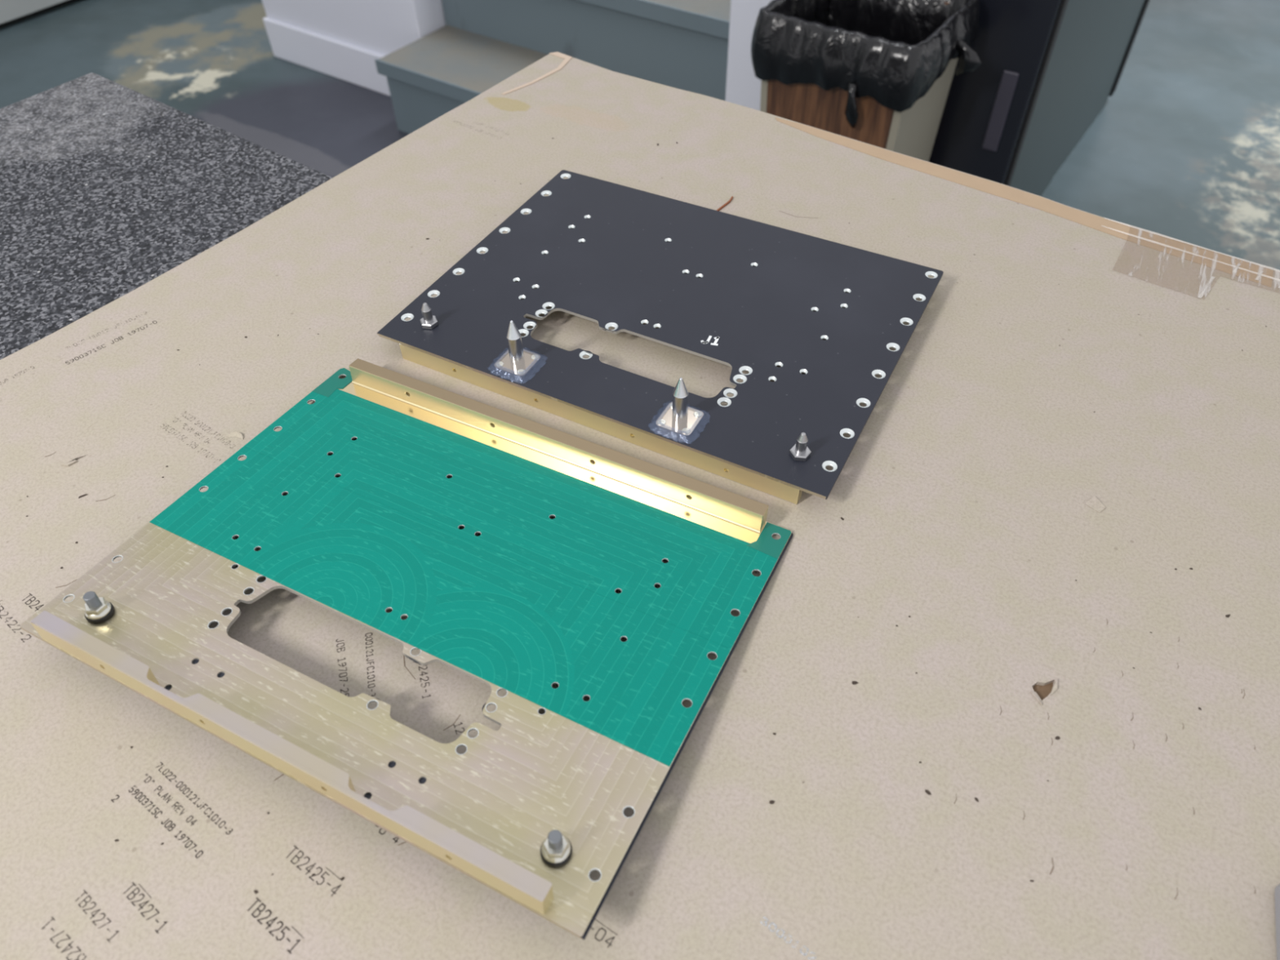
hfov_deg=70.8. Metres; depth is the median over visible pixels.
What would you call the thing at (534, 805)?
panel
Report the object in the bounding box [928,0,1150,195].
cabinet
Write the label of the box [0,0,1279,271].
floor
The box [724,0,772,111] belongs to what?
wall
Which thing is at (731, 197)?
wire
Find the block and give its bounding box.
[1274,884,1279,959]
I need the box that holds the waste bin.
[760,1,958,161]
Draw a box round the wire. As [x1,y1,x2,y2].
[716,195,733,211]
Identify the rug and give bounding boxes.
[0,72,333,359]
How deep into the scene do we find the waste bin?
1.62 m
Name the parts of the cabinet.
door, door pull, panel, panel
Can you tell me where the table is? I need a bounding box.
[0,52,1279,959]
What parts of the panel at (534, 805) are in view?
rail, rail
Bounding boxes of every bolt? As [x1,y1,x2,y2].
[82,591,114,623]
[540,829,572,867]
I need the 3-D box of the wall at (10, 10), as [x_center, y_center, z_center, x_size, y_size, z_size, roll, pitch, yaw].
[-1.931,-2.898,2.436,0.230,2.728,6.500,27,54,23]
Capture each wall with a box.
[0,0,66,23]
[262,0,445,55]
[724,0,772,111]
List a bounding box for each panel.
[19,358,793,939]
[377,169,943,504]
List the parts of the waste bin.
wood panel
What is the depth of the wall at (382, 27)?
2.59 m
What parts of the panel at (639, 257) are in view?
pin plate, rail, pin plate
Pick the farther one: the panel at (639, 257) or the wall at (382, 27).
the wall at (382, 27)
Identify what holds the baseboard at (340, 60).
attached to the wall at (382, 27)
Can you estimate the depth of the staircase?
2.31 m
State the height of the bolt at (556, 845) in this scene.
0.014 m
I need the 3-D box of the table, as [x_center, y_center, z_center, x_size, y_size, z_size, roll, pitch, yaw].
[-0.030,-0.005,0.511,0.940,0.007,0.941,21,52,19]
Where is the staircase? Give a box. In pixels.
[374,0,730,133]
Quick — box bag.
[751,0,981,128]
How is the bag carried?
in the waste bin
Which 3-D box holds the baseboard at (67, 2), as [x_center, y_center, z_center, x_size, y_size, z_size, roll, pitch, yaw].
[-1.916,-1.978,3.458,0.182,0.022,6.500,27,54,23]
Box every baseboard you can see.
[0,0,77,28]
[262,17,391,96]

